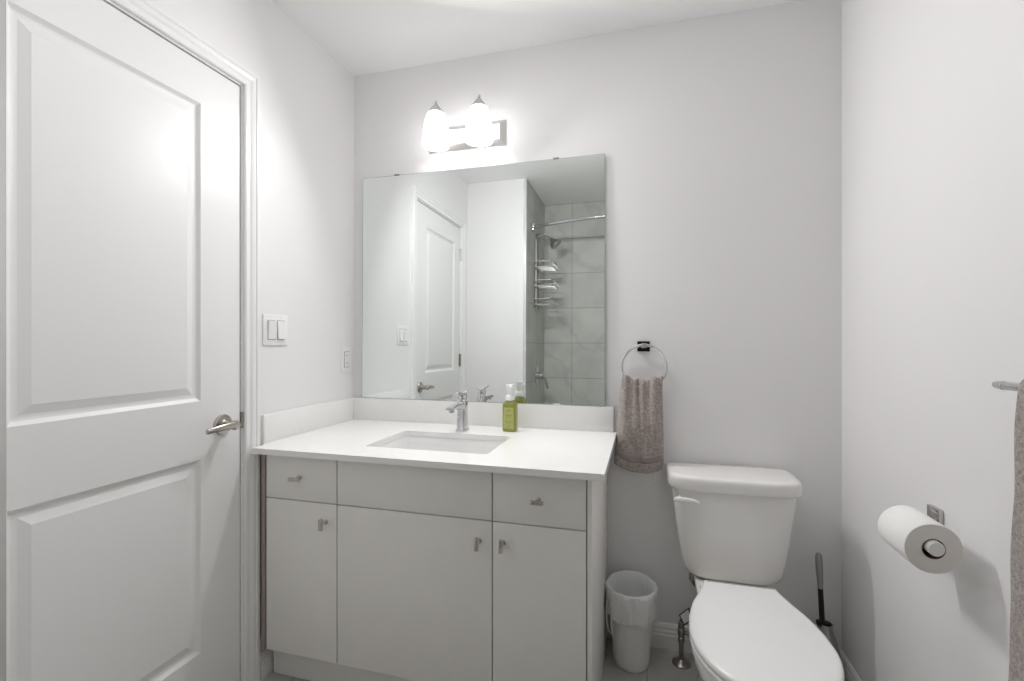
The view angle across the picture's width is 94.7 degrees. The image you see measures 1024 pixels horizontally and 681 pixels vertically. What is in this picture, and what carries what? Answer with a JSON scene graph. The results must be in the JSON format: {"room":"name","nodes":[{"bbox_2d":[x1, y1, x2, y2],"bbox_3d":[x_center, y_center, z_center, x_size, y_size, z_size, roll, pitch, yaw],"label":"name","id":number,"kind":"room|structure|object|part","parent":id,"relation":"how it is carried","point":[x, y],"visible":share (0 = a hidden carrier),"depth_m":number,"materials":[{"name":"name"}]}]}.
{"room":"bathroom","nodes":[
{"label":"bathroom","id":0,"kind":"room"},
{"bbox_2d":[149,0,353,651],"bbox_3d":[-1.000,-0.021,1.523,0.100,2.463,1.519,0,0,16],"label":"wall","id":1,"kind":"structure","parent":0,"point":[307,96],"depth_m":1.87,"materials":[{"name":"white paint"}]},
{"bbox_2d":[6,0,240,680],"bbox_3d":[-1.010,0.169,1.254,0.098,2.066,0.724,0,0,16],"label":"door","id":2,"kind":"structure","parent":1,"relation":"in","point":[123,424],"depth_m":1.24,"materials":[{"name":"white paint"}]},
{"bbox_3d":[-0.906,0.274,1.482,0.017,0.026,0.105,0,0,18],"label":"lever","id":3,"kind":"part","parent":2,"relation":"part of","materials":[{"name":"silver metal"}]},
{"bbox_3d":[-0.916,0.274,1.532,0.064,0.067,0.067,0,0,15],"label":"handle","id":4,"kind":"part","parent":2,"relation":"part of","materials":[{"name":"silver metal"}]},
{"bbox_2d":[103,0,259,680],"bbox_3d":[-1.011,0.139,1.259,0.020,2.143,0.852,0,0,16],"label":"trim","id":5,"kind":"structure","parent":1,"relation":"attached to","point":[146,11],"depth_m":1.62,"materials":[{"name":"white paint"}]},
{"bbox_2d":[240,412,243,427],"bbox_3d":[-0.931,0.271,1.615,0.025,0.054,0.008,0,0,16],"label":"strike plate","id":6,"kind":"object","parent":1,"relation":"attached to","point":[241,413],"visible":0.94,"depth_m":1.61,"materials":[{"name":"silver metal"}]},
{"bbox_2d":[260,647,273,680],"bbox_3d":[-0.820,1.163,1.958,0.016,0.095,0.584,0,0,16],"label":"baseboard","id":7,"kind":"structure","parent":1,"relation":"attached to","point":[266,655],"depth_m":1.70,"materials":[{"name":"white paint"}]},
{"bbox_2d":[262,314,287,344],"bbox_3d":[-0.877,-0.039,1.756,0.014,0.114,0.122,0,0,16],"label":"light switch","id":8,"kind":"object","parent":1,"relation":"attached to","point":[274,327],"visible":1,"depth_m":1.75,"materials":[{"name":"white plastic"}]},
{"bbox_2d":[341,346,350,372],"bbox_3d":[-0.763,0.087,2.175,0.010,0.118,0.073,0,0,16],"label":"wall outlet","id":9,"kind":"object","parent":1,"relation":"attached to","point":[345,351],"visible":1,"depth_m":2.17,"materials":[{"name":"white plastic"}]},
{"bbox_2d":[262,637,697,680],"bbox_3d":[-0.073,1.260,0.913,2.213,0.100,2.400,0,0,16],"label":"floor","id":10,"kind":"structure","parent":0,"point":[661,667],"depth_m":1.73,"materials":[{"name":"grey tile"}]},
{"bbox_2d":[261,454,606,680],"bbox_3d":[-0.255,0.798,1.766,1.156,0.821,0.616,0,0,16],"label":"vanity cabinet","id":11,"kind":"object","parent":10,"relation":"on","point":[370,571],"visible":0.85,"depth_m":1.49,"materials":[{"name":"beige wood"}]},
{"bbox_3d":[-0.731,0.468,1.597,0.038,0.016,0.035,0,0,15],"label":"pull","id":12,"kind":"part","parent":11,"relation":"part of","materials":[{"name":"silver metal"}]},
{"bbox_3d":[-0.720,0.470,1.620,0.283,0.150,0.018,0,0,15],"label":"drawer","id":13,"kind":"part","parent":11,"relation":"part of","materials":[{"name":"laminate"}]},
{"bbox_3d":[-0.720,0.814,1.620,0.283,0.529,0.018,0,0,15],"label":"door","id":14,"kind":"part","parent":11,"relation":"part of","materials":[{"name":"laminate"}]},
{"bbox_3d":[-0.629,0.609,1.569,0.016,0.038,0.035,0,0,15],"label":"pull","id":15,"kind":"part","parent":11,"relation":"part of","materials":[{"name":"silver metal"}]},
{"bbox_3d":[-0.320,0.470,1.509,0.540,0.150,0.018,0,0,15],"label":"false drawer","id":16,"kind":"part","parent":11,"relation":"part of","materials":[{"name":"laminate"}]},
{"bbox_3d":[-0.320,0.814,1.509,0.540,0.529,0.018,0,0,15],"label":"door","id":17,"kind":"part","parent":11,"relation":"part of","materials":[{"name":"laminate"}]},
{"bbox_2d":[252,397,616,480],"bbox_3d":[-0.246,0.329,1.773,1.218,0.122,0.634,0,0,16],"label":"countertop","id":18,"kind":"structure","parent":11,"relation":"on","point":[557,441],"depth_m":1.82,"materials":[{"name":"white stone"}]},
{"bbox_2d":[377,435,504,453],"bbox_3d":[-0.259,0.452,1.736,0.460,0.125,0.305,0,0,16],"label":"sink basin","id":19,"kind":"object","parent":18,"relation":"in","point":[474,446],"visible":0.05,"depth_m":1.88,"materials":[{"name":"white ceramic"}]},
{"bbox_2d":[446,391,468,431],"bbox_3d":[-0.217,0.288,1.902,0.050,0.165,0.170,0,0,16],"label":"faucet","id":20,"kind":"object","parent":18,"relation":"on","point":[461,406],"visible":1,"depth_m":1.93,"materials":[{"name":"silver metal"}]},
{"bbox_3d":[-0.223,0.270,1.880,0.035,0.030,0.125,0,0,15],"label":"spout","id":21,"kind":"part","parent":20,"relation":"part of","materials":[{"name":"silver metal"}]},
{"bbox_3d":[-0.211,0.228,1.921,0.038,0.046,0.088,0,0,15],"label":"lever","id":22,"kind":"part","parent":20,"relation":"part of","materials":[{"name":"silver metal"}]},
{"bbox_2d":[502,384,517,431],"bbox_3d":[-0.010,0.274,1.928,0.058,0.191,0.057,0,0,16],"label":"soap bottle","id":23,"kind":"object","parent":18,"relation":"on","point":[509,407],"visible":1,"depth_m":1.92,"materials":[{"name":"yellow"}]},
{"bbox_3d":[-0.103,0.610,1.423,0.016,0.038,0.035,0,0,15],"label":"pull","id":24,"kind":"part","parent":11,"relation":"part of","materials":[{"name":"silver metal"}]},
{"bbox_3d":[-0.030,0.608,1.403,0.016,0.038,0.035,0,0,15],"label":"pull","id":25,"kind":"part","parent":11,"relation":"part of","materials":[{"name":"silver metal"}]},
{"bbox_3d":[0.074,0.469,1.374,0.038,0.016,0.035,0,0,15],"label":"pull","id":26,"kind":"part","parent":11,"relation":"part of","materials":[{"name":"silver metal"}]},
{"bbox_3d":[0.079,0.470,1.399,0.280,0.150,0.018,0,0,15],"label":"drawer","id":27,"kind":"part","parent":11,"relation":"part of","materials":[{"name":"laminate"}]},
{"bbox_3d":[0.079,0.814,1.399,0.280,0.529,0.018,0,0,15],"label":"door","id":28,"kind":"part","parent":11,"relation":"part of","materials":[{"name":"laminate"}]},
{"bbox_3d":[0.300,0.799,1.631,0.014,0.818,0.581,0,0,15],"label":"panel","id":29,"kind":"part","parent":11,"relation":"part of","materials":[{"name":"laminate"}]},
{"bbox_2d":[612,576,651,672],"bbox_3d":[0.449,1.067,1.777,0.174,0.284,0.174,0,0,16],"label":"waste bin","id":30,"kind":"object","parent":10,"relation":"on","point":[631,643],"visible":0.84,"depth_m":1.71,"materials":[{"name":"white plastic"}]},
{"bbox_2d":[605,570,657,636],"bbox_3d":[0.448,1.031,1.778,0.195,0.248,0.196,0,0,16],"label":"liner","id":31,"kind":"object","parent":30,"relation":"in","point":[628,602],"visible":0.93,"depth_m":1.73,"materials":[{"name":"white plastic"}]},
{"bbox_2d":[672,572,695,668],"bbox_3d":[0.655,1.021,1.749,0.068,0.378,0.125,0,0,-45],"label":"supply valve","id":32,"kind":"object","parent":10,"relation":"on","point":[681,662],"visible":0.62,"depth_m":1.76,"materials":[{"name":"silver metal"}]},
{"bbox_2d":[666,462,843,680],"bbox_3d":[0.703,0.841,1.404,0.431,0.739,0.807,0,0,16],"label":"toilet","id":33,"kind":"object","parent":10,"relation":"on","point":[734,524],"visible":1,"depth_m":1.57,"materials":[{"name":"white ceramic"}]},
{"bbox_3d":[0.605,0.553,1.633,0.088,0.025,0.034,0,0,15],"label":"flush lever","id":34,"kind":"part","parent":33,"relation":"part of","materials":[{"name":"white plastic"}]},
{"bbox_3d":[0.655,0.802,1.261,0.346,0.014,0.504,0,0,15],"label":"seat","id":35,"kind":"part","parent":33,"relation":"part of","materials":[{"name":"white plastic"}]},
{"bbox_3d":[0.782,0.679,1.690,0.406,0.322,0.196,0,0,15],"label":"tank","id":36,"kind":"part","parent":33,"relation":"part of","materials":[{"name":"white ceramic"}]},
{"bbox_3d":[0.781,0.496,1.687,0.431,0.051,0.220,0,0,15],"label":"tank lid","id":37,"kind":"part","parent":33,"relation":"part of","materials":[{"name":"white ceramic"}]},
{"bbox_3d":[0.655,0.783,1.261,0.348,0.020,0.506,0,0,15],"label":"seat lid","id":38,"kind":"part","parent":33,"relation":"part of","materials":[{"name":"white plastic"}]},
{"bbox_2d":[817,620,841,661],"bbox_3d":[1.091,1.097,1.643,0.094,0.226,0.094,0,0,16],"label":"brush holder","id":39,"kind":"object","parent":10,"relation":"on","point":[827,631],"visible":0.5,"depth_m":1.62,"materials":[{"name":"silver metal"}]},
{"bbox_2d":[815,552,828,626],"bbox_3d":[1.089,0.962,1.644,0.060,0.437,0.059,0,0,16],"label":"toilet brush","id":40,"kind":"object","parent":39,"relation":"in","point":[821,621],"visible":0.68,"depth_m":1.64,"materials":[{"name":"black plastic"}]},
{"bbox_2d":[271,0,799,76],"bbox_3d":[-0.073,-1.303,0.913,2.213,0.100,2.400,0,0,16],"label":"ceiling","id":41,"kind":"structure","parent":0,"point":[365,37],"depth_m":1.85,"materials":[{"name":"white paint"}]},
{"bbox_2d":[354,0,841,648],"bbox_3d":[0.234,-0.021,2.021,2.213,2.463,0.100,0,0,16],"label":"wall","id":42,"kind":"structure","parent":0,"point":[719,136],"depth_m":1.83,"materials":[{"name":"white paint"}]},
{"bbox_2d":[422,94,505,153],"bbox_3d":[-0.221,-0.922,2.007,0.359,0.194,0.168,0,0,16],"label":"vanity light","id":43,"kind":"object","parent":42,"relation":"attached to","point":[479,131],"visible":1,"depth_m":1.98,"materials":[{"name":"white glass"}]},
{"bbox_3d":[-0.323,-0.897,2.007,0.114,0.144,0.114,0,0,15],"label":"lamp shade","id":44,"kind":"part","parent":43,"relation":"part of","materials":[{"name":"white glass"}]},
{"bbox_3d":[-0.316,-0.946,2.034,0.072,0.146,0.126,0,0,15],"label":"arm","id":45,"kind":"part","parent":43,"relation":"part of","materials":[{"name":"silver metal"}]},
{"bbox_3d":[-0.136,-0.897,1.956,0.114,0.144,0.114,0,0,15],"label":"lamp shade","id":46,"kind":"part","parent":43,"relation":"part of","materials":[{"name":"white glass"}]},
{"bbox_3d":[-0.129,-0.946,1.982,0.072,0.146,0.126,0,0,15],"label":"arm","id":47,"kind":"part","parent":43,"relation":"part of","materials":[{"name":"silver metal"}]},
{"bbox_2d":[352,397,613,431],"bbox_3d":[-0.170,0.319,2.070,1.207,0.102,0.020,0,0,15],"label":"backsplash","id":48,"kind":"structure","parent":42,"relation":"attached to","point":[539,416],"depth_m":2.04,"materials":[{"name":"white stone"}]},
{"bbox_2d":[362,154,604,406],"bbox_3d":[-0.161,-0.248,2.066,1.119,1.032,0.024,0,0,16],"label":"mirror","id":49,"kind":"object","parent":42,"relation":"attached to","point":[477,281],"visible":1,"depth_m":2.05,"materials":[{"name":"clear glass"}]},
{"bbox_2d":[621,341,667,387],"bbox_3d":[0.520,0.097,1.858,0.177,0.187,0.060,0,0,16],"label":"towel ring","id":50,"kind":"object","parent":42,"relation":"attached to","point":[642,346],"visible":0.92,"depth_m":1.84,"materials":[{"name":"silver metal"}]},
{"bbox_2d":[614,374,663,484],"bbox_3d":[0.491,0.349,1.835,0.188,0.430,0.073,0,0,16],"label":"hand towel","id":51,"kind":"object","parent":50,"relation":"hanging from","point":[639,447],"visible":1,"depth_m":1.81,"materials":[{"name":"grey fabric"}]},
{"bbox_3d":[0.525,0.024,1.883,0.048,0.041,0.010,0,0,15],"label":"mount plate","id":52,"kind":"part","parent":50,"relation":"part of","materials":[{"name":"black metal"}]},
{"bbox_2d":[651,621,841,653],"bbox_3d":[0.804,1.163,1.803,0.797,0.095,0.016,0,0,16],"label":"baseboard","id":53,"kind":"structure","parent":42,"relation":"attached to","point":[664,635],"depth_m":1.85,"materials":[{"name":"white paint"}]},
{"bbox_2d":[842,0,1023,680],"bbox_3d":[1.036,-0.021,0.959,0.100,2.463,1.519,0,0,16],"label":"wall","id":54,"kind":"structure","parent":0,"point":[933,90],"depth_m":1.17,"materials":[{"name":"white paint"}]},
{"bbox_2d":[840,650,861,680],"bbox_3d":[0.980,1.163,0.974,0.016,0.095,1.519,0,0,16],"label":"baseboard","id":55,"kind":"structure","parent":54,"relation":"attached to","point":[850,674],"depth_m":1.63,"materials":[{"name":"white paint"}]},
{"bbox_2d":[923,504,944,556],"bbox_3d":[0.964,0.432,1.087,0.108,0.053,0.203,0,0,16],"label":"paper holder","id":56,"kind":"object","parent":54,"relation":"attached to","point":[935,548],"visible":0.45,"depth_m":1.02,"materials":[{"name":"silver metal"}]},
{"bbox_2d":[878,505,963,573],"bbox_3d":[0.920,0.447,1.070,0.107,0.107,0.122,0,0,16],"label":"paper roll","id":57,"kind":"object","parent":56,"relation":"on","point":[905,529],"visible":0.96,"depth_m":1.02,"materials":[{"name":"white paper"}]},
{"bbox_3d":[1.031,0.429,1.150,0.012,0.046,0.047,0,0,15],"label":"mount plate","id":58,"kind":"part","parent":56,"relation":"part of","materials":[{"name":"silver metal"}]},
{"bbox_2d":[992,381,1018,391],"bbox_3d":[0.840,0.081,0.584,0.079,0.050,0.565,0,0,16],"label":"towel bar","id":59,"kind":"object","parent":54,"relation":"attached to","point":[1002,385],"visible":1,"depth_m":0.83,"materials":[{"name":"silver metal"}]},
{"bbox_2d":[1008,379,1023,680],"bbox_3d":[0.811,0.423,0.597,0.067,0.732,0.420,0,0,16],"label":"bath towel","id":60,"kind":"object","parent":59,"relation":"hanging from","point":[1016,636],"visible":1,"depth_m":0.78,"materials":[{"name":"grey fabric"}]},
{"bbox_3d":[-0.805,-0.022,0.321,0.030,2.463,0.669,0,0,15],"label":"wall","id":61,"kind":"structure","parent":0,"visible":0},
{"bbox_2d":[0,0,5,680],"bbox_3d":[-0.711,-0.021,0.648,0.022,2.463,0.012,0,0,16],"label":"trim","id":62,"kind":"structure","parent":61,"relation":"attached to","point":[2,2],"depth_m":0.65,"materials":[{"name":"white wood"}]}
]}

